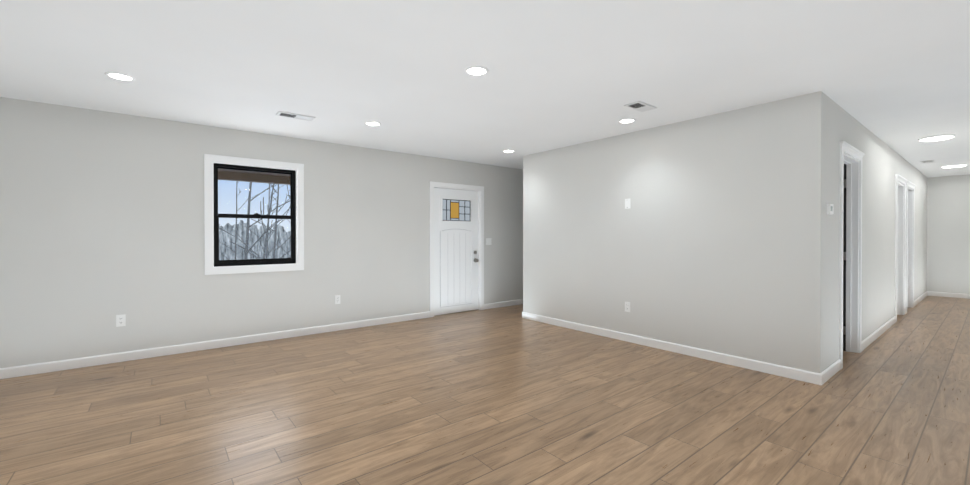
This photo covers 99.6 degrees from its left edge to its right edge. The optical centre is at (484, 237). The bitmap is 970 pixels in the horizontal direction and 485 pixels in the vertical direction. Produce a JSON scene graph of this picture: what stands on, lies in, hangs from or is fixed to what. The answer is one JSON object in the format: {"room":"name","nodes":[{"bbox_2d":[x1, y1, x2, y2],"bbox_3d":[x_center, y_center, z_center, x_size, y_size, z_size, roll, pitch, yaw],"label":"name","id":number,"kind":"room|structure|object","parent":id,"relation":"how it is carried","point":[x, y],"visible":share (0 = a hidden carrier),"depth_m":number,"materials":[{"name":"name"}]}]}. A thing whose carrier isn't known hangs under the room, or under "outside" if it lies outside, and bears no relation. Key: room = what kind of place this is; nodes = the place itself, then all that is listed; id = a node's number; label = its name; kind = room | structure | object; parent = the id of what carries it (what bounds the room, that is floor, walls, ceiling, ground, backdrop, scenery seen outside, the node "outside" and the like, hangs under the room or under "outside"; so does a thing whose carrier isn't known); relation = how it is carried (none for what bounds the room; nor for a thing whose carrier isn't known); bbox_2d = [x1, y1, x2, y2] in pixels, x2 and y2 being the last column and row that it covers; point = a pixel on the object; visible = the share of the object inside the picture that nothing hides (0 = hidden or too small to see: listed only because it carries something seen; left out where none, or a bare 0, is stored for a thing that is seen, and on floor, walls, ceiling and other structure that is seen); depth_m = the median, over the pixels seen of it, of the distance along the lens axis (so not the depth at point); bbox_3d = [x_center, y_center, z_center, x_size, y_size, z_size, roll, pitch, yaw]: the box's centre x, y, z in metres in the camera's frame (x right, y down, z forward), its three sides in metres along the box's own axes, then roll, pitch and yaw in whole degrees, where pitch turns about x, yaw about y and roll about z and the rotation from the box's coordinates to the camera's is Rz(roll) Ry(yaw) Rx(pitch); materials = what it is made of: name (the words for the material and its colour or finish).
{"room":"empty living room","nodes":[
{"label":"empty living room","id":0,"kind":"room"},
{"bbox_2d":[218,169,289,184],"bbox_3d":[-3.190,0.150,6.164,15.000,2.720,2.590,0,0,-39],"label":"porch roof","id":1,"kind":"structure","parent":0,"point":[242,176],"depth_m":6.99,"materials":[{"name":"brown wood"}]},
{"bbox_2d":[0,97,522,367],"bbox_3d":[0.827,-0.017,7.623,14.340,2.440,0.120,0,0,-39],"label":"wall","id":2,"kind":"structure","parent":0,"point":[101,220],"depth_m":4.29,"materials":[{"name":"grey paint"}]},
{"bbox_2d":[116,314,125,326],"bbox_3d":[-3.580,0.816,4.027,0.070,0.115,0.008,0,0,-39],"label":"electrical outlet","id":3,"kind":"object","parent":2,"relation":"attached to","point":[120,320],"visible":1,"depth_m":4.02,"materials":[{"name":"white plastic"}]},
{"bbox_2d":[0,311,429,378],"bbox_3d":[-2.728,1.171,4.707,4.838,0.092,0.013,0,0,-39],"label":"baseboard","id":4,"kind":"structure","parent":2,"relation":"attached to","point":[31,369],"depth_m":4.34,"materials":[{"name":"white wood"}]},
{"bbox_2d":[204,154,303,274],"bbox_3d":[-2.684,-0.253,4.810,1.019,1.314,0.136,0,0,-39],"label":"window frame","id":5,"kind":"structure","parent":2,"relation":"attached to","point":[209,159],"depth_m":4.68,"materials":[{"name":"white wood"}]},
{"bbox_2d":[214,163,295,266],"bbox_3d":[-2.688,-0.253,4.816,0.851,1.146,0.080,0,0,-39],"label":"window","id":6,"kind":"structure","parent":2,"relation":"in","point":[249,261],"depth_m":4.79,"materials":[{"name":"black"}]},
{"bbox_2d":[335,295,339,303],"bbox_3d":[-1.924,0.809,5.350,0.070,0.115,0.008,0,0,-39],"label":"electrical outlet","id":7,"kind":"object","parent":2,"relation":"attached to","point":[337,299],"visible":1,"depth_m":5.35,"materials":[{"name":"white plastic"}]},
{"bbox_2d":[434,188,478,315],"bbox_3d":[-0.453,0.219,6.556,0.888,1.978,0.141,0,0,-39],"label":"front door","id":8,"kind":"structure","parent":2,"relation":"in","point":[456,260],"depth_m":6.55,"materials":[{"name":"white wood"}]},
{"bbox_2d":[430,181,483,316],"bbox_3d":[-0.466,0.177,6.583,1.044,2.062,0.136,0,0,-39],"label":"door frame","id":9,"kind":"structure","parent":2,"relation":"attached to","point":[480,189],"depth_m":6.72,"materials":[{"name":"white wood"}]},
{"bbox_2d":[486,238,490,244],"bbox_3d":[0.067,0.066,6.933,0.116,0.115,0.012,0,0,-39],"label":"light switch","id":10,"kind":"object","parent":2,"relation":"attached to","point":[488,241],"visible":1,"depth_m":6.92,"materials":[{"name":"white plastic"}]},
{"bbox_2d":[484,299,522,309],"bbox_3d":[0.833,1.157,7.550,2.188,0.092,0.013,0,0,-39],"label":"baseboard","id":11,"kind":"structure","parent":2,"relation":"attached to","point":[520,301],"depth_m":7.13,"materials":[{"name":"white wood"}]},
{"bbox_2d":[0,296,969,484],"bbox_3d":[3.300,1.278,4.531,14.340,0.120,8.050,0,0,-39],"label":"floor","id":12,"kind":"structure","parent":0,"point":[508,395],"depth_m":2.86,"materials":[{"name":"brown wood"}]},
{"bbox_2d":[0,0,969,177],"bbox_3d":[3.300,-1.282,4.518,14.340,0.120,8.050,0,0,-39],"label":"ceiling","id":13,"kind":"structure","parent":0,"point":[894,75],"depth_m":2.89,"materials":[{"name":"white paint"}]},
{"bbox_2d":[104,72,135,80],"bbox_3d":[-2.749,-1.211,3.087,0.176,0.007,0.176,0,0,-39],"label":"recessed light","id":14,"kind":"object","parent":13,"relation":"in","point":[119,76],"visible":1,"depth_m":3.08,"materials":[{"name":"white plastic"}]},
{"bbox_2d":[276,111,315,120],"bbox_3d":[-1.895,-1.215,4.101,0.338,0.010,0.158,0,0,-39],"label":"ceiling vent","id":15,"kind":"object","parent":13,"relation":"in","point":[294,116],"visible":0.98,"depth_m":4.09,"materials":[{"name":"white metal"}]},
{"bbox_2d":[364,121,380,125],"bbox_3d":[-1.201,-1.218,4.386,0.176,0.007,0.176,0,0,-39],"label":"recessed light","id":16,"kind":"object","parent":13,"relation":"in","point":[370,123],"visible":1,"depth_m":4.37,"materials":[{"name":"white plastic"}]},
{"bbox_2d":[465,66,488,75],"bbox_3d":[-0.060,-1.211,2.981,0.176,0.007,0.176,0,0,-39],"label":"recessed light","id":17,"kind":"object","parent":13,"relation":"in","point":[476,70],"visible":1,"depth_m":2.97,"materials":[{"name":"white plastic"}]},
{"bbox_2d":[618,118,635,122],"bbox_3d":[1.484,-1.217,4.277,0.176,0.007,0.176,0,0,-39],"label":"recessed light","id":18,"kind":"object","parent":13,"relation":"in","point":[629,120],"visible":0.98,"depth_m":4.26,"materials":[{"name":"white plastic"}]},
{"bbox_2d":[624,101,656,111],"bbox_3d":[1.444,-1.213,3.798,0.308,0.010,0.158,0,0,-39],"label":"ceiling vent","id":19,"kind":"object","parent":13,"relation":"in","point":[640,106],"visible":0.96,"depth_m":3.78,"materials":[{"name":"white metal"}]},
{"bbox_2d":[920,160,935,163],"bbox_3d":[7.177,-1.227,6.634,0.308,0.010,0.158,0,0,-39],"label":"ceiling vent","id":20,"kind":"object","parent":13,"relation":"in","point":[928,161],"visible":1,"depth_m":6.58,"materials":[{"name":"white metal"}]},
{"bbox_2d":[918,134,954,141],"bbox_3d":[5.490,-1.206,4.981,0.304,0.038,0.304,0,0,-39],"label":"recessed light","id":21,"kind":"object","parent":13,"relation":"in","point":[936,137],"visible":1,"depth_m":4.92,"materials":[{"name":"white plastic"}]},
{"bbox_2d":[941,164,967,167],"bbox_3d":[7.991,-1.215,6.977,0.304,0.038,0.304,0,0,-39],"label":"recessed light","id":22,"kind":"object","parent":13,"relation":"in","point":[953,166],"visible":1,"depth_m":6.91,"materials":[{"name":"white plastic"}]},
{"bbox_2d":[523,91,824,373],"bbox_3d":[1.729,-0.004,4.826,0.120,2.440,3.548,0,0,-39],"label":"wall","id":23,"kind":"structure","parent":0,"point":[712,238],"depth_m":4.19,"materials":[{"name":"grey paint"}]},
{"bbox_2d":[625,302,629,311],"bbox_3d":[1.669,0.812,4.802,0.008,0.115,0.070,0,0,-39],"label":"outlet","id":24,"kind":"object","parent":23,"relation":"attached to","point":[627,306],"visible":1,"depth_m":4.80,"materials":[{"name":"white plastic"}]},
{"bbox_2d":[625,199,629,208],"bbox_3d":[1.670,-0.398,4.796,0.007,0.115,0.070,0,0,-39],"label":"light switch","id":25,"kind":"object","parent":23,"relation":"attached to","point":[627,203],"visible":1,"depth_m":4.79,"materials":[{"name":"white plastic"}]},
{"bbox_2d":[522,312,823,384],"bbox_3d":[1.676,1.171,4.790,0.013,0.092,3.574,0,0,-39],"label":"baseboard","id":26,"kind":"structure","parent":23,"relation":"attached to","point":[788,372],"depth_m":4.19,"materials":[{"name":"white wood"}]},
{"bbox_2d":[824,94,926,369],"bbox_3d":[5.983,-0.009,6.029,8.030,2.440,0.120,0,0,-39],"label":"wall","id":27,"kind":"structure","parent":0,"point":[883,163],"depth_m":4.74,"materials":[{"name":"grey paint"}]},
{"bbox_2d":[827,203,833,214],"bbox_3d":[2.991,-0.247,3.547,0.130,0.096,0.024,0,0,-39],"label":"thermostat","id":28,"kind":"object","parent":27,"relation":"attached to","point":[830,209],"visible":0.98,"depth_m":3.51,"materials":[{"name":"white plastic"}]},
{"bbox_2d":[824,359,840,382],"bbox_3d":[3.054,1.177,3.611,0.628,0.092,0.013,0,0,-39],"label":"baseboard","id":29,"kind":"structure","parent":27,"relation":"attached to","point":[825,375],"depth_m":3.61,"materials":[{"name":"white wood"}]},
{"bbox_2d":[843,179,845,334],"bbox_3d":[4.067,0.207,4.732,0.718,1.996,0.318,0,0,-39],"label":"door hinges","id":30,"kind":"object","parent":27,"relation":"in","point":[844,327],"depth_m":4.41,"materials":[{"name":"metal"}]},
{"bbox_2d":[839,141,864,368],"bbox_3d":[3.617,0.163,4.127,0.944,2.114,0.158,0,0,-39],"label":"door frame","id":31,"kind":"structure","parent":27,"relation":"attached to","point":[850,289],"depth_m":4.34,"materials":[{"name":"white wood"}]},
{"bbox_2d":[861,316,895,351],"bbox_3d":[4.942,1.169,5.118,2.396,0.092,0.013,0,0,-39],"label":"baseboard","id":32,"kind":"structure","parent":27,"relation":"attached to","point":[867,341],"depth_m":4.96,"materials":[{"name":"white wood"}]},
{"bbox_2d":[895,174,907,321],"bbox_3d":[6.197,0.153,6.187,0.944,2.114,0.158,0,0,-39],"label":"door frame","id":33,"kind":"structure","parent":27,"relation":"attached to","point":[901,184],"depth_m":6.40,"materials":[{"name":"white wood"}]},
{"bbox_2d":[908,181,915,307],"bbox_3d":[7.024,0.150,6.847,0.944,2.114,0.158,0,0,-39],"label":"door frame","id":34,"kind":"structure","parent":27,"relation":"attached to","point":[911,187],"depth_m":7.05,"materials":[{"name":"white wood"}]},
{"bbox_2d":[914,291,927,306],"bbox_3d":[8.288,1.156,7.789,2.238,0.092,0.013,0,0,-39],"label":"baseboard","id":35,"kind":"structure","parent":27,"relation":"attached to","point":[919,299],"depth_m":7.71,"materials":[{"name":"white wood"}]},
{"bbox_2d":[927,175,969,293],"bbox_3d":[8.132,-0.029,9.868,0.120,2.440,5.485,0,0,-39],"label":"wall","id":36,"kind":"structure","parent":0,"point":[948,234],"depth_m":8.25,"materials":[{"name":"grey paint"}]},
{"bbox_2d":[928,291,969,298],"bbox_3d":[9.435,1.154,8.135,0.013,0.092,0.870,0,0,-39],"label":"baseboard","id":37,"kind":"structure","parent":36,"relation":"attached to","point":[941,294],"depth_m":8.24,"materials":[{"name":"white wood"}]},
{"bbox_3d":[-16.638,8.249,28.661,130.000,13.700,54.450,0,0,-39],"label":"snow","id":38,"kind":"object","parent":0,"visible":0},
{"bbox_2d":[219,182,290,259],"bbox_3d":[-10.953,1.800,21.458,6.787,16.679,22.324,0,0,-39],"label":"bare trees","id":39,"kind":"object","parent":38,"relation":"on","point":[270,210],"depth_m":15.61,"materials":[{"name":"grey plant"}]},
{"label":"outside","id":40,"kind":"structure","parent":0,"visible":0},
{"bbox_2d":[219,220,290,259],"bbox_3d":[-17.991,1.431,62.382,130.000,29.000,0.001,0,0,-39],"label":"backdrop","id":41,"kind":"structure","parent":40,"point":[227,251],"depth_m":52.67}
]}

